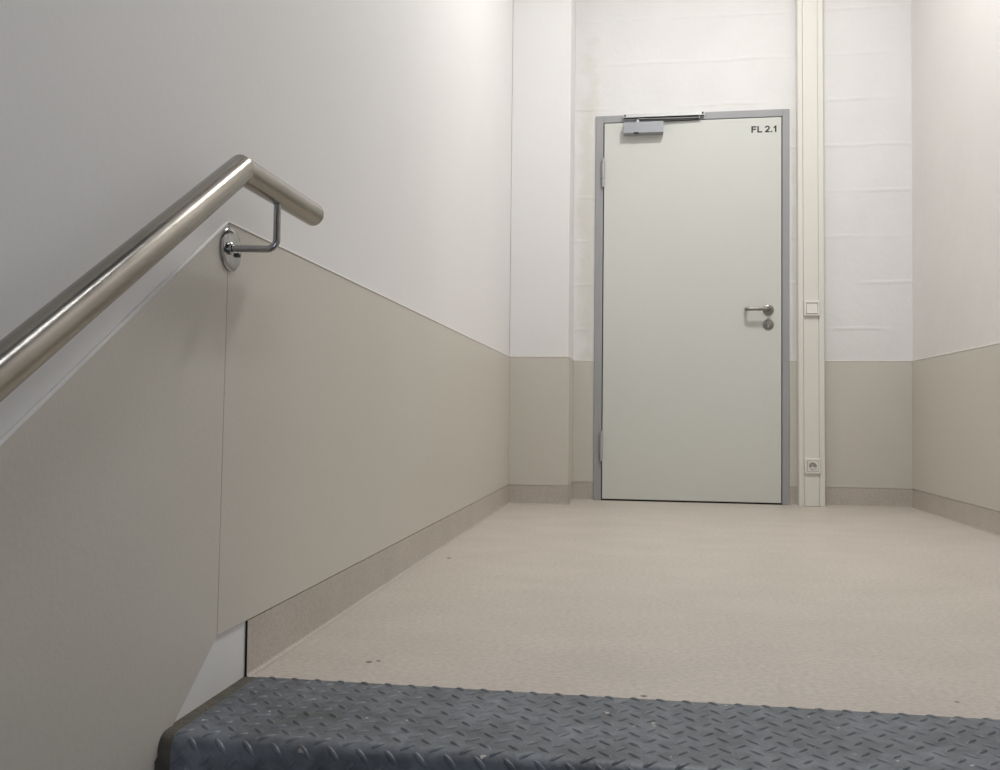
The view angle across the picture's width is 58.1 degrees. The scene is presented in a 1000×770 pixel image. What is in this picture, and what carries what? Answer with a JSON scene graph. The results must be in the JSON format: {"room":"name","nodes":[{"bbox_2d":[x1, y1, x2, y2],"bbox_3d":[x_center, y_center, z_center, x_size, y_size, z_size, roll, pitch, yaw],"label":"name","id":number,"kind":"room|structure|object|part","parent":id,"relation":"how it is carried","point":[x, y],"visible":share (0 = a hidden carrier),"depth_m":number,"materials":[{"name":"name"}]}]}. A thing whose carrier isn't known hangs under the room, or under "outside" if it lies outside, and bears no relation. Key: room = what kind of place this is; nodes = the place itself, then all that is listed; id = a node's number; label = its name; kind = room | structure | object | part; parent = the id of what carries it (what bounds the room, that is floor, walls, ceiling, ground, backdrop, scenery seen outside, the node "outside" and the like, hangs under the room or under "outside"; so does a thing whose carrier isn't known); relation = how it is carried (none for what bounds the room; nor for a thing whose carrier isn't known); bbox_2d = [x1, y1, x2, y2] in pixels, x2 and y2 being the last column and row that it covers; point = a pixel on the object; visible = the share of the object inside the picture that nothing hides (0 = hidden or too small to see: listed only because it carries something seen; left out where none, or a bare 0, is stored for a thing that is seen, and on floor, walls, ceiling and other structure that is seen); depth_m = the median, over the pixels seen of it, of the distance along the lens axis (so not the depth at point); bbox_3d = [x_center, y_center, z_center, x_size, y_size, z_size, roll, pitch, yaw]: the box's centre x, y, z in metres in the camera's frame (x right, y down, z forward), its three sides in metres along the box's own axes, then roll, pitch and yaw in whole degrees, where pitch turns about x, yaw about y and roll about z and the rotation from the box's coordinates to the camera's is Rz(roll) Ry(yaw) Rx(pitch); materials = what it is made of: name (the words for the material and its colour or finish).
{"room":"stairwell","nodes":[
{"label":"stairwell","id":0,"kind":"room"},
{"bbox_2d":[0,0,512,769],"bbox_3d":[-0.555,0.109,1.525,0.200,6.200,7.653,0,-2,9],"label":"wall","id":1,"kind":"structure","parent":0,"point":[392,117],"depth_m":1.62,"materials":[{"name":"white paint"}]},
{"bbox_2d":[0,220,228,769],"bbox_3d":[-0.720,1.196,-0.185,0.006,3.057,3.305,0,-2,9],"label":"wall panel","id":2,"kind":"object","parent":1,"relation":"attached to","point":[110,483],"visible":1,"depth_m":1.18,"materials":[{"name":"beige paint"}]},
{"bbox_2d":[0,154,323,401],"bbox_3d":[-0.618,0.534,0.111,0.104,1.847,3.081,0,-2,9],"label":"handrail","id":3,"kind":"object","parent":1,"relation":"attached to","point":[25,349],"visible":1,"depth_m":1.06,"materials":[{"name":"silver metal"}]},
{"bbox_2d":[217,220,509,634],"bbox_3d":[-0.205,0.126,3.122,0.006,0.683,3.330,0,-2,9],"label":"wall panel","id":4,"kind":"object","parent":1,"relation":"attached to","point":[356,421],"visible":1,"depth_m":2.01,"materials":[{"name":"beige paint"}]},
{"bbox_2d":[244,485,508,676],"bbox_3d":[-0.199,0.520,3.165,0.010,0.098,3.214,0,-2,9],"label":"baseboard","id":5,"kind":"structure","parent":1,"relation":"attached to","point":[272,633],"depth_m":2.11,"materials":[{"name":"beige rubber"}]},
{"bbox_2d":[509,0,575,485],"bbox_3d":[0.240,-1.116,4.951,0.315,3.500,0.331,0,-2,9],"label":"wall pier","id":6,"kind":"object","parent":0,"point":[544,31],"visible":0.56,"depth_m":4.79,"materials":[{"name":"white paint"}]},
{"bbox_2d":[508,482,572,504],"bbox_3d":[0.227,0.584,4.887,0.322,0.098,0.341,0,-2,9],"label":"baseboard","id":7,"kind":"object","parent":6,"relation":"attached to","point":[517,494],"visible":0.96,"depth_m":4.73,"materials":[{"name":"beige plastic"}]},
{"bbox_2d":[508,356,573,485],"bbox_3d":[0.229,0.193,4.903,0.316,0.680,0.336,0,-2,9],"label":"wall panel","id":8,"kind":"object","parent":6,"relation":"attached to","point":[540,387],"visible":1,"depth_m":4.74,"materials":[{"name":"beige paint"}]},
{"bbox_2d":[251,500,999,719],"bbox_3d":[0.883,0.665,3.263,2.520,0.160,3.744,0,-2,9],"label":"floor","id":9,"kind":"structure","parent":0,"point":[861,609],"depth_m":2.14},
{"bbox_2d":[572,0,912,504],"bbox_3d":[1.172,-1.101,5.076,2.120,3.500,0.200,0,-2,9],"label":"wall","id":10,"kind":"structure","parent":0,"point":[632,56],"depth_m":4.90,"materials":[{"name":"white paint"}]},
{"bbox_2d":[572,482,592,499],"bbox_3d":[0.461,0.591,5.018,0.116,0.098,0.010,0,-2,9],"label":"baseboard","id":11,"kind":"structure","parent":10,"relation":"attached to","point":[580,490],"depth_m":5.02,"materials":[{"name":"beige plastic"}]},
{"bbox_2d":[573,360,593,481],"bbox_3d":[0.466,0.200,5.034,0.115,0.680,0.006,0,-2,9],"label":"wall panel","id":12,"kind":"object","parent":10,"relation":"attached to","point":[583,371],"visible":1,"depth_m":5.03,"materials":[{"name":"beige paint"}]},
{"bbox_2d":[593,109,788,504],"bbox_3d":[1.053,-0.434,4.981,1.053,2.157,0.176,0,-2,9],"label":"door","id":13,"kind":"structure","parent":10,"relation":"in","point":[691,309],"depth_m":4.95,"materials":[{"name":"grey paint"}]},
{"bbox_2d":[623,111,704,135],"bbox_3d":[0.907,-1.452,4.989,0.444,0.118,0.056,0,-2,9],"label":"door closer","id":14,"kind":"object","parent":13,"relation":"attached to","point":[637,128],"depth_m":4.99,"materials":[{"name":"silver metal"}]},
{"bbox_3d":[0.910,-1.499,5.006,0.444,0.022,0.026,0,-2,9],"label":"guide rail","id":15,"kind":"part","parent":14,"relation":"part of","materials":[{"name":"metal"}]},
{"bbox_3d":[0.934,-1.477,4.992,0.336,0.007,0.026,0,-2,7],"label":"closer arm","id":16,"kind":"part","parent":14,"relation":"part of","materials":[{"name":"grey metal"}]},
{"bbox_3d":[1.394,-0.410,4.869,0.139,0.020,0.059,0,-2,9],"label":"handle","id":17,"kind":"part","parent":13,"relation":"part of","materials":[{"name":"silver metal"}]},
{"bbox_2d":[795,0,824,506],"bbox_3d":[1.673,-1.104,4.860,0.146,3.499,0.056,0,-2,9],"label":"duct","id":18,"kind":"object","parent":10,"relation":"attached to","point":[808,13],"visible":1,"depth_m":4.82,"materials":[{"name":"beige plastic"}]},
{"bbox_2d":[804,301,819,315],"bbox_3d":[1.663,-0.408,4.799,0.081,0.081,0.017,0,-2,9],"label":"light switch","id":19,"kind":"object","parent":18,"relation":"attached to","point":[811,308],"visible":1,"depth_m":4.79,"materials":[{"name":"white plastic"}]},
{"bbox_2d":[804,458,820,473],"bbox_3d":[1.658,0.430,4.773,0.081,0.081,0.012,0,-2,9],"label":"wall socket","id":20,"kind":"object","parent":18,"relation":"attached to","point":[811,465],"visible":1,"depth_m":4.77,"materials":[{"name":"white plastic"}]},
{"bbox_2d":[790,360,912,488],"bbox_3d":[1.876,0.208,4.817,0.628,0.680,0.006,0,-2,9],"label":"wall panel","id":21,"kind":"object","parent":10,"relation":"attached to","point":[869,412],"visible":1,"depth_m":4.80,"materials":[{"name":"beige paint"}]},
{"bbox_2d":[790,487,912,507],"bbox_3d":[1.872,0.599,4.801,0.628,0.098,0.010,0,-2,9],"label":"baseboard","id":22,"kind":"structure","parent":10,"relation":"attached to","point":[854,497],"depth_m":4.79,"materials":[{"name":"beige plastic"}]},
{"bbox_2d":[911,0,999,511],"bbox_3d":[1.739,0.122,1.173,0.200,6.200,7.653,0,-2,9],"label":"wall","id":23,"kind":"structure","parent":0,"point":[955,44],"depth_m":4.15,"materials":[{"name":"white paint"}]},
{"bbox_2d":[912,342,999,511],"bbox_3d":[1.919,0.146,3.021,0.006,0.682,3.544,0,-2,9],"label":"wall panel","id":24,"kind":"object","parent":23,"relation":"attached to","point":[956,394],"visible":1,"depth_m":4.08,"materials":[{"name":"beige paint"}]},
{"bbox_2d":[913,489,999,536],"bbox_3d":[1.912,0.538,3.008,0.010,0.098,3.544,0,-2,9],"label":"baseboard","id":25,"kind":"structure","parent":23,"relation":"attached to","point":[986,520],"depth_m":4.07,"materials":[{"name":"beige plastic"}]},
{"bbox_3d":[0.307,1.807,-0.441,2.120,2.692,3.666,0,-2,9],"label":"stairs","id":26,"kind":"structure","parent":0,"visible":0},
{"bbox_2d":[154,676,999,769],"bbox_3d":[0.571,0.551,1.268,2.108,0.086,0.299,0,-2,9],"label":"stair tread","id":27,"kind":"object","parent":26,"relation":"on","point":[255,723],"visible":1,"depth_m":1.30,"materials":[{"name":"grey metal"}]}
]}

